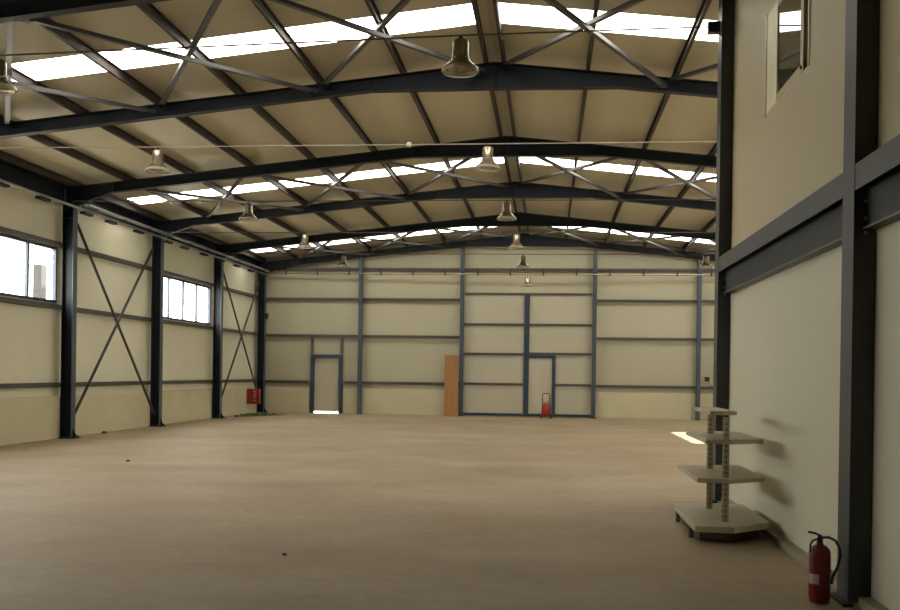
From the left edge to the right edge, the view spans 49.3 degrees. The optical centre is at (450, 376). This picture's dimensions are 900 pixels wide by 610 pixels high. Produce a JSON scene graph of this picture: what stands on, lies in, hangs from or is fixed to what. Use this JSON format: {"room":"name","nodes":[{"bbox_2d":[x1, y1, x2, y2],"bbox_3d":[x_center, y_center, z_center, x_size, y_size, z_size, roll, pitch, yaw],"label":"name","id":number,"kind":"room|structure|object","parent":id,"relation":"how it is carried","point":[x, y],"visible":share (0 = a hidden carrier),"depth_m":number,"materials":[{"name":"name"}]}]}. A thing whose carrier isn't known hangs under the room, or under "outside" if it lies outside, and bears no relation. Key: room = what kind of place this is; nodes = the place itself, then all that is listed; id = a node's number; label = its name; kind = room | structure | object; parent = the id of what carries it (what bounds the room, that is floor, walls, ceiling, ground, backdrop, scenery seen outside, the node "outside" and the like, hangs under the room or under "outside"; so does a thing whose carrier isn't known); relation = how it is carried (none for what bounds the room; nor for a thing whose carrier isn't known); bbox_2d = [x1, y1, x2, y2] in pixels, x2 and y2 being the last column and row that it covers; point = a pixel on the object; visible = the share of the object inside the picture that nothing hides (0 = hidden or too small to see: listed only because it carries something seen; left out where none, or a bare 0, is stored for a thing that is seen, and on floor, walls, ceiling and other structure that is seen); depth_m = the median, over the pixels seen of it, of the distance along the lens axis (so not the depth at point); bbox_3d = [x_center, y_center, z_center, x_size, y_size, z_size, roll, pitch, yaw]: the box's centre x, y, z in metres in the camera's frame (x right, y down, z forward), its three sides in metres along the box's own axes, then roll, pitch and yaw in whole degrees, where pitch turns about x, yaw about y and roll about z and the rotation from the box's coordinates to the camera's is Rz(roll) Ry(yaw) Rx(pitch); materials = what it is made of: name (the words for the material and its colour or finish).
{"room":"empty warehouse","nodes":[
{"label":"empty warehouse","id":0,"kind":"room"},
{"bbox_2d":[0,0,169,23],"bbox_3d":[0.322,-4.344,11.463,19.964,1.574,0.160,1,0,6],"label":"rafter","id":1,"kind":"object","parent":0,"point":[10,10],"visible":1,"depth_m":11.98,"materials":[{"name":"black metal"}]},
{"bbox_2d":[8,80,156,114],"bbox_3d":[-6.531,-4.331,14.490,0.120,0.363,5.159,1,0,36],"label":"brace","id":2,"kind":"object","parent":1,"relation":"attached to","point":[15,84],"visible":0.91,"depth_m":15.42,"materials":[{"name":"grey paint"}]},
{"bbox_2d":[21,18,318,94],"bbox_3d":[-3.781,-4.588,14.215,0.120,0.367,5.179,1,0,37],"label":"brace","id":3,"kind":"object","parent":1,"relation":"attached to","point":[40,21],"visible":0.95,"depth_m":13.87,"materials":[{"name":"grey paint"}]},
{"bbox_2d":[269,0,485,73],"bbox_3d":[-1.011,-4.846,13.937,0.120,0.367,5.179,1,0,37],"label":"brace","id":4,"kind":"object","parent":1,"relation":"attached to","point":[288,3],"visible":0.83,"depth_m":13.59,"materials":[{"name":"grey paint"}]},
{"bbox_2d":[502,0,644,67],"bbox_3d":[1.945,-4.905,13.641,0.120,0.356,5.128,1,0,-24],"label":"brace","id":5,"kind":"object","parent":1,"relation":"attached to","point":[630,3],"visible":1,"depth_m":14.10,"materials":[{"name":"grey paint"}]},
{"bbox_2d":[0,160,257,397],"bbox_3d":[-9.390,-1.489,17.165,0.100,5.782,40.300,1,0,6],"label":"wall","id":6,"kind":"structure","parent":0,"point":[30,336],"depth_m":24.77,"materials":[{"name":"metal"}]},
{"bbox_2d":[0,233,56,302],"bbox_3d":[-9.071,-2.253,19.644,0.080,1.240,4.600,1,0,6],"label":"window","id":7,"kind":"structure","parent":6,"relation":"in","point":[27,242],"depth_m":20.78,"materials":[{"name":"blue paint"}]},
{"bbox_2d":[0,297,60,309],"bbox_3d":[-9.026,-1.542,19.601,0.117,0.100,4.960,1,0,6],"label":"wall rail","id":8,"kind":"object","parent":6,"relation":"attached to","point":[2,299],"depth_m":20.68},
{"bbox_2d":[0,383,60,388],"bbox_3d":[-9.050,0.198,19.608,0.117,0.100,4.960,1,0,6],"label":"wall rail","id":9,"kind":"object","parent":6,"relation":"attached to","point":[4,385],"depth_m":20.65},
{"bbox_2d":[0,226,61,247],"bbox_3d":[-9.007,-2.942,19.596,0.117,0.100,4.960,1,0,6],"label":"beam","id":10,"kind":"structure","parent":6,"relation":"attached to","point":[4,230],"depth_m":20.64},
{"bbox_2d":[59,381,150,386],"bbox_3d":[-8.553,0.184,24.583,0.117,0.100,4.960,1,0,6],"label":"wall rail","id":11,"kind":"object","parent":6,"relation":"attached to","point":[115,383],"depth_m":24.68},
{"bbox_2d":[77,307,150,321],"bbox_3d":[-8.529,-1.555,24.576,0.117,0.100,4.960,1,0,6],"label":"wall rail","id":12,"kind":"object","parent":6,"relation":"attached to","point":[80,310],"depth_m":24.40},
{"bbox_2d":[77,247,151,270],"bbox_3d":[-8.510,-2.955,24.571,0.117,0.100,4.960,1,0,6],"label":"beam","id":13,"kind":"structure","parent":6,"relation":"attached to","point":[79,250],"depth_m":24.59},
{"bbox_2d":[0,387,256,445],"bbox_3d":[-9.313,0.929,17.164,0.120,0.950,40.300,1,0,6],"label":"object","id":14,"kind":"structure","parent":6,"relation":"attached to","point":[22,419],"depth_m":24.33,"materials":[{"name":"metal"}]},
{"bbox_2d":[0,159,260,270],"bbox_3d":[-9.237,-4.111,17.143,0.115,0.390,40.260,1,0,6],"label":"beam","id":15,"kind":"structure","parent":6,"relation":"attached to","point":[9,172],"depth_m":23.73,"materials":[{"name":"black metal"}]},
{"bbox_2d":[163,275,210,324],"bbox_3d":[-8.075,-2.279,29.604,0.080,1.240,4.620,1,0,6],"label":"window","id":16,"kind":"structure","parent":6,"relation":"in","point":[165,276],"depth_m":29.60,"materials":[{"name":"blue paint"}]},
{"bbox_2d":[314,411,337,412],"bbox_3d":[2.462,1.747,24.883,120.000,0.175,130.000,1,0,6],"label":"ground","id":17,"kind":"structure","parent":0,"point":[314,411],"depth_m":40.54,"materials":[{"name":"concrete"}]},
{"bbox_2d":[32,264,46,298],"bbox_3d":[-11.377,-0.814,27.094,0.250,4.540,0.300,1,0,6],"label":"concrete post","id":18,"kind":"object","parent":17,"relation":"on","point":[39,270],"visible":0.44,"depth_m":26.94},
{"bbox_2d":[0,62,717,138],"bbox_3d":[0.786,-4.356,16.100,19.964,1.574,0.160,1,0,6],"label":"rafter","id":19,"kind":"object","parent":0,"point":[517,77],"visible":0.87,"depth_m":16.24,"materials":[{"name":"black metal"}]},
{"bbox_2d":[3,22,13,126],"bbox_3d":[-6.530,-4.436,14.490,0.120,0.363,5.159,1,0,-25],"label":"brace","id":20,"kind":"object","parent":19,"relation":"attached to","point":[10,25],"visible":0.67,"depth_m":13.97,"materials":[{"name":"grey paint"}]},
{"bbox_2d":[0,150,265,261],"bbox_3d":[-8.980,-4.318,17.122,0.052,0.157,40.270,1,0,6],"label":"purlin","id":21,"kind":"structure","parent":19,"relation":"on","point":[7,157],"depth_m":23.73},
{"bbox_2d":[0,115,297,258],"bbox_3d":[-7.765,-4.431,17.000,0.052,0.157,40.270,1,0,6],"label":"purlin","id":22,"kind":"structure","parent":19,"relation":"on","point":[40,138],"depth_m":21.37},
{"bbox_2d":[11,67,333,254],"bbox_3d":[-6.370,-4.562,16.860,0.052,0.157,40.270,1,0,6],"label":"purlin","id":23,"kind":"structure","parent":19,"relation":"on","point":[17,76],"depth_m":18.93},
{"bbox_2d":[158,0,221,107],"bbox_3d":[-3.780,-4.693,14.214,0.120,0.367,5.179,1,0,-25],"label":"brace","id":24,"kind":"object","parent":19,"relation":"attached to","point":[215,4],"visible":1,"depth_m":14.04,"materials":[{"name":"grey paint"}]},
{"bbox_2d":[38,17,371,250],"bbox_3d":[-4.975,-4.692,16.721,0.052,0.157,40.270,1,0,6],"label":"purlin","id":25,"kind":"structure","parent":19,"relation":"on","point":[67,37],"depth_m":16.50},
{"bbox_2d":[136,3,407,246],"bbox_3d":[-3.580,-4.822,16.581,0.052,0.157,40.270,1,0,6],"label":"purlin","id":26,"kind":"structure","parent":19,"relation":"on","point":[153,13],"depth_m":16.27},
{"bbox_2d":[250,0,445,242],"bbox_3d":[-2.185,-4.952,16.441,0.052,0.157,40.270,1,0,6],"label":"purlin","id":27,"kind":"structure","parent":19,"relation":"on","point":[262,7],"depth_m":16.20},
{"bbox_2d":[320,0,410,87],"bbox_3d":[-1.010,-4.951,13.937,0.120,0.367,5.179,1,0,-25],"label":"brace","id":28,"kind":"object","parent":19,"relation":"attached to","point":[402,3],"visible":1,"depth_m":14.55,"materials":[{"name":"grey paint"}]},
{"bbox_2d":[364,0,483,238],"bbox_3d":[-0.790,-5.082,16.301,0.052,0.157,40.270,1,0,6],"label":"purlin","id":29,"kind":"structure","parent":19,"relation":"on","point":[371,5],"depth_m":17.60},
{"bbox_2d":[471,0,520,234],"bbox_3d":[0.585,-5.210,16.163,0.052,0.157,40.270,1,0,6],"label":"purlin","id":30,"kind":"structure","parent":19,"relation":"on","point":[474,3],"depth_m":16.29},
{"bbox_2d":[493,0,528,234],"bbox_3d":[0.880,-5.206,16.134,0.052,0.157,40.270,1,0,6],"label":"purlin","id":31,"kind":"structure","parent":19,"relation":"on","point":[495,2],"depth_m":16.15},
{"bbox_2d":[565,0,599,238],"bbox_3d":[2.251,-5.039,15.997,0.052,0.157,40.270,1,0,6],"label":"purlin","id":32,"kind":"structure","parent":19,"relation":"on","point":[596,2],"depth_m":17.45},
{"bbox_2d":[544,0,667,88],"bbox_3d":[1.944,-4.810,13.642,0.120,0.356,5.128,1,0,36],"label":"brace","id":33,"kind":"object","parent":19,"relation":"attached to","point":[555,4],"visible":0.96,"depth_m":14.02,"materials":[{"name":"grey paint"}]},
{"bbox_2d":[604,0,711,242],"bbox_3d":[3.642,-4.870,15.859,0.052,0.157,40.270,1,0,6],"label":"purlin","id":34,"kind":"structure","parent":19,"relation":"on","point":[705,4],"depth_m":16.16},
{"bbox_2d":[643,142,716,246],"bbox_3d":[5.032,-4.700,15.720,0.052,0.157,40.270,1,0,6],"label":"purlin","id":35,"kind":"structure","parent":19,"relation":"on","point":[713,151],"depth_m":24.90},
{"bbox_2d":[669,63,717,82],"bbox_3d":[4.742,-4.564,13.363,0.120,0.385,5.268,1,0,-27],"label":"brace","id":36,"kind":"object","parent":19,"relation":"attached to","point":[678,78],"visible":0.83,"depth_m":15.22,"materials":[{"name":"grey paint"}]},
{"bbox_2d":[0,0,718,258],"bbox_3d":[0.727,-4.811,16.145,20.340,1.168,40.500,1,0,6],"label":"ceiling","id":37,"kind":"structure","parent":0,"point":[609,115],"depth_m":18.81,"materials":[{"name":"metal"}]},
{"bbox_2d":[11,4,475,81],"bbox_3d":[-4.319,-4.866,14.780,9.430,1.029,0.820,1,0,6],"label":"skylight","id":38,"kind":"object","parent":37,"relation":"attached to","point":[458,15],"visible":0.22,"depth_m":14.63,"materials":[{"name":"white"}]},
{"bbox_2d":[129,157,503,203],"bbox_3d":[-3.352,-4.891,24.452,9.430,1.029,0.820,1,0,6],"label":"strip","id":39,"kind":"object","parent":37,"relation":"attached to","point":[473,162],"visible":0.5,"depth_m":24.44,"materials":[{"name":"white"}]},
{"bbox_2d":[252,227,489,252],"bbox_3d":[-2.339,-4.918,34.581,9.430,1.029,0.780,1,0,6],"label":"strip","id":40,"kind":"object","parent":37,"relation":"attached to","point":[457,228],"visible":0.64,"depth_m":34.63,"materials":[{"name":"white"}]},
{"bbox_2d":[499,3,717,41],"bbox_3d":[5.427,-4.726,13.806,9.480,1.034,0.820,1,0,6],"label":"skylight","id":41,"kind":"object","parent":37,"relation":"attached to","point":[518,14],"visible":0.44,"depth_m":14.13,"materials":[{"name":"white"}]},
{"bbox_2d":[519,157,715,181],"bbox_3d":[6.394,-4.751,23.478,9.480,1.034,0.820,1,0,6],"label":"strip","id":42,"kind":"object","parent":37,"relation":"attached to","point":[533,160],"visible":0.22,"depth_m":23.72,"materials":[{"name":"white"}]},
{"bbox_2d":[558,227,714,243],"bbox_3d":[7.406,-4.778,33.608,9.480,1.034,0.780,1,0,6],"label":"strip","id":43,"kind":"object","parent":37,"relation":"attached to","point":[586,229],"visible":0.14,"depth_m":33.71,"materials":[{"name":"white"}]},
{"bbox_2d":[0,412,861,609],"bbox_3d":[0.639,1.604,16.171,20.340,0.120,40.500,1,0,6],"label":"floor","id":44,"kind":"structure","parent":0,"point":[366,511],"depth_m":10.59,"materials":[{"name":"concrete"}]},
{"bbox_2d":[59,189,80,438],"bbox_3d":[-8.538,-1.405,22.065,0.358,5.600,0.320,1,0,6],"label":"steel column","id":45,"kind":"structure","parent":44,"relation":"on","point":[70,215],"depth_m":22.06,"materials":[{"name":"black metal"}]},
{"bbox_2d":[78,224,154,416],"bbox_3d":[-8.287,-1.227,24.513,0.068,4.675,4.685,1,0,6],"label":"brace","id":46,"kind":"object","parent":45,"relation":"attached to","point":[79,228],"visible":0.98,"depth_m":24.22,"materials":[{"name":"grey paint"}]},
{"bbox_2d":[65,136,716,208],"bbox_3d":[1.283,-4.369,21.076,19.964,1.574,0.160,1,0,6],"label":"rafter","id":47,"kind":"object","parent":45,"relation":"attached to","point":[83,194],"visible":0.82,"depth_m":21.26,"materials":[{"name":"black metal"}]},
{"bbox_2d":[138,189,302,211],"bbox_3d":[-5.553,-4.357,24.271,0.120,0.363,5.454,1,0,34],"label":"brace","id":48,"kind":"object","parent":47,"relation":"attached to","point":[149,190],"visible":0.98,"depth_m":23.94,"materials":[{"name":"grey paint"}]},
{"bbox_2d":[259,175,404,199],"bbox_3d":[-2.803,-4.614,23.996,0.120,0.367,5.473,1,0,35],"label":"brace","id":49,"kind":"object","parent":47,"relation":"attached to","point":[267,176],"visible":0.9,"depth_m":23.81,"materials":[{"name":"grey paint"}]},
{"bbox_2d":[379,161,508,188],"bbox_3d":[-0.033,-4.872,23.718,0.120,0.367,5.473,1,0,35],"label":"brace","id":50,"kind":"object","parent":47,"relation":"attached to","point":[388,162],"visible":1,"depth_m":23.53,"materials":[{"name":"grey paint"}]},
{"bbox_2d":[520,158,617,184],"bbox_3d":[2.923,-4.931,23.423,0.120,0.356,5.425,1,0,-22],"label":"brace","id":51,"kind":"object","parent":47,"relation":"attached to","point":[608,159],"visible":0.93,"depth_m":23.37,"materials":[{"name":"grey paint"}]},
{"bbox_2d":[149,223,165,426],"bbox_3d":[-8.041,-1.418,27.040,0.358,5.600,0.320,1,0,6],"label":"steel column","id":52,"kind":"structure","parent":44,"relation":"on","point":[158,253],"depth_m":27.04,"materials":[{"name":"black metal"}]},
{"bbox_2d":[75,246,153,414],"bbox_3d":[-8.377,-1.228,24.522,0.068,4.675,4.685,1,0,6],"label":"brace","id":53,"kind":"object","parent":52,"relation":"attached to","point":[152,249],"visible":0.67,"depth_m":24.29,"materials":[{"name":"grey paint"}]},
{"bbox_2d":[0,179,266,276],"bbox_3d":[-8.869,-3.742,16.931,0.120,0.135,39.750,1,0,6],"label":"conduit","id":54,"kind":"object","parent":52,"relation":"attached to","point":[3,183],"visible":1,"depth_m":23.66,"materials":[{"name":"metal"}]},
{"bbox_2d":[154,181,715,238],"bbox_3d":[1.781,-4.382,26.051,19.964,1.574,0.160,1,0,6],"label":"rafter","id":55,"kind":"object","parent":52,"relation":"attached to","point":[530,190],"visible":0.8,"depth_m":26.18,"materials":[{"name":"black metal"}]},
{"bbox_2d":[85,204,269,271],"bbox_3d":[-7.576,-3.902,29.465,0.205,0.060,14.450,1,0,6],"label":"cable tray","id":56,"kind":"object","parent":55,"relation":"attached to","point":[93,207],"visible":1,"depth_m":27.01,"materials":[{"name":"metal"}]},
{"bbox_2d":[304,164,362,207],"bbox_3d":[-2.802,-4.718,23.995,0.120,0.367,5.473,1,0,-23],"label":"brace","id":57,"kind":"object","parent":55,"relation":"attached to","point":[356,167],"visible":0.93,"depth_m":24.00,"materials":[{"name":"grey paint"}]},
{"bbox_2d":[407,158,472,195],"bbox_3d":[-0.032,-4.977,23.718,0.120,0.367,5.473,1,0,-23],"label":"brace","id":58,"kind":"object","parent":55,"relation":"attached to","point":[465,160],"visible":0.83,"depth_m":24.34,"materials":[{"name":"grey paint"}]},
{"bbox_2d":[536,157,621,198],"bbox_3d":[2.922,-4.836,23.423,0.120,0.356,5.425,1,0,34],"label":"brace","id":59,"kind":"object","parent":55,"relation":"attached to","point":[544,159],"visible":0.86,"depth_m":23.65,"materials":[{"name":"grey paint"}]},
{"bbox_2d":[623,176,715,194],"bbox_3d":[5.720,-4.590,23.144,0.120,0.385,5.558,1,0,-25],"label":"brace","id":60,"kind":"object","parent":55,"relation":"attached to","point":[713,177],"visible":0.55,"depth_m":23.95,"materials":[{"name":"grey paint"}]},
{"bbox_2d":[645,161,715,200],"bbox_3d":[5.718,-4.495,23.144,0.120,0.385,5.558,1,0,36],"label":"brace","id":61,"kind":"object","parent":55,"relation":"attached to","point":[654,164],"visible":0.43,"depth_m":22.53,"materials":[{"name":"grey paint"}]},
{"bbox_2d":[211,246,224,417],"bbox_3d":[-7.544,-1.431,32.016,0.358,5.600,0.320,1,0,6],"label":"steel column","id":62,"kind":"structure","parent":44,"relation":"on","point":[218,266],"depth_m":32.02,"materials":[{"name":"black metal"}]},
{"bbox_2d":[224,273,260,404],"bbox_3d":[-7.297,-1.253,34.419,0.068,4.676,4.594,1,0,6],"label":"brace","id":63,"kind":"object","parent":62,"relation":"attached to","point":[224,273],"visible":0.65,"depth_m":34.07,"materials":[{"name":"grey paint"}]},
{"bbox_2d":[215,212,714,259],"bbox_3d":[2.278,-4.395,31.026,19.964,1.574,0.160,1,0,6],"label":"rafter","id":64,"kind":"object","parent":62,"relation":"attached to","point":[522,219],"visible":0.8,"depth_m":31.15,"materials":[{"name":"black metal"}]},
{"bbox_2d":[257,263,267,412],"bbox_3d":[-7.055,-1.444,36.901,0.358,5.600,0.320,1,0,6],"label":"steel column","id":65,"kind":"structure","parent":44,"relation":"on","point":[261,349],"depth_m":36.90,"materials":[{"name":"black metal"}]},
{"bbox_2d":[260,234,714,274],"bbox_3d":[2.767,-4.408,35.911,19.964,1.574,0.160,1,0,6],"label":"rafter","id":66,"kind":"object","parent":65,"relation":"attached to","point":[534,241],"visible":0.81,"depth_m":36.02,"materials":[{"name":"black metal"}]},
{"bbox_2d":[285,267,714,276],"bbox_3d":[2.840,-3.815,35.926,19.400,0.280,0.280,1,0,6],"label":"conduit","id":67,"kind":"object","parent":66,"relation":"hanging from","point":[348,273],"visible":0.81,"depth_m":35.73,"materials":[{"name":"black plastic"}]},
{"bbox_2d":[356,258,363,413],"bbox_3d":[-3.369,-1.493,36.583,0.220,5.802,0.280,1,0,6],"label":"wall post","id":68,"kind":"object","parent":44,"relation":"on","point":[361,260],"visible":1,"depth_m":36.50,"materials":[{"name":"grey metal"}]},
{"bbox_2d":[444,355,458,415],"bbox_3d":[0.036,0.341,36.062,0.510,2.230,0.172,1,0,6],"label":"wooden board","id":69,"kind":"object","parent":44,"relation":"on","point":[451,361],"visible":1,"depth_m":36.05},
{"bbox_2d":[458,247,464,415],"bbox_3d":[0.415,-1.643,36.204,0.220,6.208,0.280,1,0,6],"label":"wall post","id":70,"kind":"object","parent":44,"relation":"on","point":[462,264],"visible":0.95,"depth_m":36.13,"materials":[{"name":"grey metal"}]},
{"bbox_2d":[591,249,597,417],"bbox_3d":[5.250,-1.557,35.721,0.220,6.172,0.280,1,0,6],"label":"wall post","id":71,"kind":"object","parent":44,"relation":"on","point":[595,257],"visible":1,"depth_m":35.64,"materials":[{"name":"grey metal"}]},
{"bbox_2d":[694,260,701,419],"bbox_3d":[8.959,-1.305,35.351,0.220,5.773,0.280,1,0,6],"label":"wall post","id":72,"kind":"object","parent":44,"relation":"on","point":[699,271],"visible":1,"depth_m":35.28,"materials":[{"name":"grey metal"}]},
{"bbox_2d":[673,407,769,540],"bbox_3d":[2.788,0.971,10.085,0.770,1.255,1.779,1,0,6],"label":"display shelf","id":73,"kind":"object","parent":44,"relation":"on","point":[724,521],"visible":1,"depth_m":9.69,"materials":[{"name":"beige metal"}]},
{"bbox_2d":[712,0,734,502],"bbox_3d":[3.454,-1.643,12.504,0.205,6.480,0.380,1,0,6],"label":"post","id":74,"kind":"object","parent":44,"relation":"on","point":[725,93],"visible":0.86,"depth_m":12.37,"materials":[{"name":"metal"}]},
{"bbox_2d":[707,21,719,34],"bbox_3d":[3.365,-4.455,12.536,0.147,0.140,0.120,1,0,6],"label":"junction box","id":75,"kind":"object","parent":74,"relation":"attached to","point":[713,27],"visible":1,"depth_m":12.48,"materials":[{"name":"black plastic"}]},
{"bbox_2d":[0,26,706,55],"bbox_3d":[-3.030,-4.144,11.533,12.696,0.826,1.414,1,0,-3],"label":"cable","id":76,"kind":"object","parent":75,"relation":"attached to","point":[694,26],"visible":1,"depth_m":11.31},
{"bbox_2d":[0,57,16,95],"bbox_3d":[-5.321,-3.556,11.527,0.424,0.407,0.424,1,0,44],"label":"pendant lamp","id":77,"kind":"object","parent":76,"relation":"hanging from","point":[6,88],"visible":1,"depth_m":11.49,"materials":[{"name":"metal"}]},
{"bbox_2d":[441,36,478,77],"bbox_3d":[0.113,-3.604,10.984,0.424,0.407,0.424,1,0,-16],"label":"pendant lamp","id":78,"kind":"object","parent":76,"relation":"hanging from","point":[460,66],"visible":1,"depth_m":10.91,"materials":[{"name":"metal"}]},
{"bbox_2d":[719,173,842,293],"bbox_3d":[3.202,-1.265,9.757,0.151,0.460,5.250,1,0,6],"label":"beam","id":79,"kind":"structure","parent":74,"relation":"attached to","point":[812,227],"depth_m":8.93,"materials":[{"name":"metal"}]},
{"bbox_2d":[808,531,841,603],"bbox_3d":[2.658,1.356,6.978,0.208,0.506,0.150,1,0,37],"label":"fire extinguisher","id":80,"kind":"object","parent":44,"relation":"on","point":[820,578],"visible":1,"depth_m":6.94,"materials":[{"name":"red metal"}]},
{"bbox_2d":[830,0,879,607],"bbox_3d":[2.905,-1.628,7.007,0.205,6.480,0.390,1,0,6],"label":"post","id":81,"kind":"object","parent":44,"relation":"on","point":[862,19],"visible":0.95,"depth_m":6.88,"materials":[{"name":"metal"}]},
{"bbox_2d":[855,134,899,229],"bbox_3d":[2.360,-1.243,1.341,0.151,0.460,11.105,1,0,6],"label":"beam","id":82,"kind":"structure","parent":81,"relation":"attached to","point":[879,170],"depth_m":6.47,"materials":[{"name":"metal"}]},
{"bbox_2d":[257,231,714,417],"bbox_3d":[2.696,-1.938,36.257,20.340,6.860,0.100,1,0,6],"label":"wall","id":83,"kind":"structure","parent":0,"point":[618,362],"depth_m":36.46,"materials":[{"name":"metal"}]},
{"bbox_2d":[265,387,309,412],"bbox_3d":[-6.283,0.891,37.071,1.930,0.950,0.080,1,0,6],"label":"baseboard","id":84,"kind":"structure","parent":83,"relation":"attached to","point":[277,399],"depth_m":37.02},
{"bbox_2d":[266,297,357,300],"bbox_3d":[-5.278,-2.910,36.938,3.790,0.100,0.115,1,0,6],"label":"wall rail","id":85,"kind":"object","parent":83,"relation":"attached to","point":[267,298],"depth_m":36.88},
{"bbox_2d":[266,334,357,337],"bbox_3d":[-5.297,-1.530,36.944,3.790,0.100,0.115,1,0,6],"label":"wall rail","id":86,"kind":"object","parent":83,"relation":"attached to","point":[267,335],"depth_m":36.89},
{"bbox_2d":[278,268,358,270],"bbox_3d":[-5.262,-4.040,36.934,3.790,0.100,0.115,1,0,6],"label":"wall rail","id":87,"kind":"object","parent":83,"relation":"attached to","point":[286,269],"depth_m":36.86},
{"bbox_2d":[310,354,342,413],"bbox_3d":[-4.666,0.283,36.923,1.220,2.210,0.150,1,0,6],"label":"door","id":88,"kind":"structure","parent":83,"relation":"in","point":[326,370],"depth_m":36.93,"materials":[{"name":"blue paint"}]},
{"bbox_2d":[343,388,443,414],"bbox_3d":[-1.880,0.953,36.631,4.320,0.950,0.080,1,0,6],"label":"wall panel","id":89,"kind":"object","parent":83,"relation":"attached to","point":[374,401],"depth_m":36.61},
{"bbox_2d":[362,381,458,384],"bbox_3d":[-1.485,0.263,36.567,3.680,0.100,0.115,1,0,6],"label":"wall rail","id":90,"kind":"object","parent":83,"relation":"attached to","point":[363,382],"depth_m":36.53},
{"bbox_2d":[363,335,458,338],"bbox_3d":[-1.461,-1.476,36.560,3.680,0.100,0.115,1,0,6],"label":"wall rail","id":91,"kind":"object","parent":83,"relation":"attached to","point":[364,336],"depth_m":36.52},
{"bbox_2d":[363,268,459,270],"bbox_3d":[-1.427,-3.986,36.550,3.680,0.100,0.115,1,0,6],"label":"wall rail","id":92,"kind":"object","parent":83,"relation":"attached to","point":[364,269],"depth_m":36.50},
{"bbox_2d":[363,298,459,300],"bbox_3d":[-1.442,-2.856,36.555,3.680,0.100,0.115,1,0,6],"label":"wall rail","id":93,"kind":"object","parent":83,"relation":"attached to","point":[364,299],"depth_m":36.50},
{"bbox_2d":[463,293,523,415],"bbox_3d":[1.600,-0.818,36.259,2.210,4.530,0.100,1,0,6],"label":"door","id":94,"kind":"structure","parent":83,"relation":"in","point":[493,322],"depth_m":36.25,"materials":[{"name":"blue paint"}]},
{"bbox_2d":[465,268,592,271],"bbox_3d":[2.881,-3.925,36.120,4.740,0.100,0.115,1,0,6],"label":"wall rail","id":95,"kind":"object","parent":83,"relation":"attached to","point":[466,269],"depth_m":36.06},
{"bbox_2d":[524,293,592,416],"bbox_3d":[3.944,-0.785,36.008,2.465,4.530,0.132,1,0,6],"label":"door","id":96,"kind":"structure","parent":83,"relation":"in","point":[558,326],"depth_m":36.01,"materials":[{"name":"blue paint"}]},
{"bbox_2d":[596,385,695,388],"bbox_3d":[7.096,0.384,35.710,3.610,0.100,0.115,1,0,6],"label":"wall rail","id":97,"kind":"object","parent":83,"relation":"attached to","point":[597,386],"depth_m":35.66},
{"bbox_2d":[596,337,695,340],"bbox_3d":[7.120,-1.355,35.703,3.610,0.100,0.115,1,0,6],"label":"wall rail","id":98,"kind":"object","parent":83,"relation":"attached to","point":[597,338],"depth_m":35.65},
{"bbox_2d":[597,268,696,271],"bbox_3d":[7.154,-3.865,35.693,3.610,0.100,0.115,1,0,6],"label":"wall rail","id":99,"kind":"object","parent":83,"relation":"attached to","point":[598,269],"depth_m":35.66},
{"bbox_2d":[597,299,696,302],"bbox_3d":[7.139,-2.735,35.697,3.610,0.100,0.115,1,0,6],"label":"wall rail","id":100,"kind":"object","parent":83,"relation":"attached to","point":[598,300],"depth_m":35.64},
{"bbox_2d":[595,392,712,419],"bbox_3d":[8.974,1.106,35.547,7.420,0.950,0.080,1,0,6],"label":"wall panel","id":101,"kind":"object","parent":83,"relation":"attached to","point":[677,406],"depth_m":35.68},
{"bbox_2d":[729,0,899,609],"bbox_3d":[2.776,-1.628,4.170,0.100,6.498,16.860,1,0,6],"label":"wall","id":102,"kind":"structure","parent":0,"point":[784,366],"depth_m":8.76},
{"bbox_2d":[764,0,810,116],"bbox_3d":[3.321,-3.313,9.609,0.106,1.080,1.800,1,0,6],"label":"window","id":103,"kind":"structure","parent":102,"relation":"in","point":[787,24],"depth_m":9.70,"materials":[{"name":"beige plastic"}]},
{"bbox_2d":[720,498,888,609],"bbox_3d":[2.627,1.587,4.088,0.092,0.065,16.650,1,0,6],"label":"baseboard","id":104,"kind":"structure","parent":102,"relation":"attached to","point":[865,603],"depth_m":8.60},
{"bbox_3d":[10.748,-1.205,15.153,0.100,5.782,40.300,1,0,6],"label":"wall","id":105,"kind":"structure","parent":0,"visible":0},
{"bbox_2d":[0,141,716,147],"bbox_3d":[0.881,-3.769,15.881,19.690,0.100,0.100,1,0,6],"label":"cable","id":106,"kind":"object","parent":105,"relation":"attached to","point":[409,144],"visible":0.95,"depth_m":16.09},
{"bbox_2d":[144,148,170,173],"bbox_3d":[-4.917,-3.635,16.461,0.424,0.407,0.424,1,0,-19],"label":"pendant lamp","id":107,"kind":"object","parent":106,"relation":"hanging from","point":[157,166],"visible":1,"depth_m":16.38,"materials":[{"name":"metal"}]},
{"bbox_2d":[475,144,500,171],"bbox_3d":[0.605,-3.557,15.909,0.424,0.407,0.424,1,0,-38],"label":"pendant lamp","id":108,"kind":"object","parent":106,"relation":"hanging from","point":[487,164],"visible":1,"depth_m":15.83,"materials":[{"name":"metal"}]},
{"bbox_2d":[98,199,715,201],"bbox_3d":[1.379,-3.757,20.857,19.690,0.037,0.020,1,0,6],"label":"cable","id":109,"kind":"object","parent":105,"relation":"attached to","point":[591,199],"visible":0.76,"depth_m":21.07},
{"bbox_2d":[184,232,714,232],"bbox_3d":[1.876,-3.800,25.832,19.690,0.041,0.024,1,0,6],"label":"cable","id":110,"kind":"object","parent":105,"relation":"attached to","point":[184,232],"visible":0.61,"depth_m":26.01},
{"bbox_2d":[236,253,714,254],"bbox_3d":[2.369,-3.843,30.757,19.690,0.041,0.024,1,0,6],"label":"cable","id":111,"kind":"object","parent":105,"relation":"attached to","point":[236,253],"visible":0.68,"depth_m":30.64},
{"bbox_2d":[264,273,714,275],"bbox_3d":[2.819,-3.665,35.285,19.690,0.041,0.024,1,0,6],"label":"cable","id":112,"kind":"object","parent":105,"relation":"attached to","point":[264,273],"visible":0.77,"depth_m":35.52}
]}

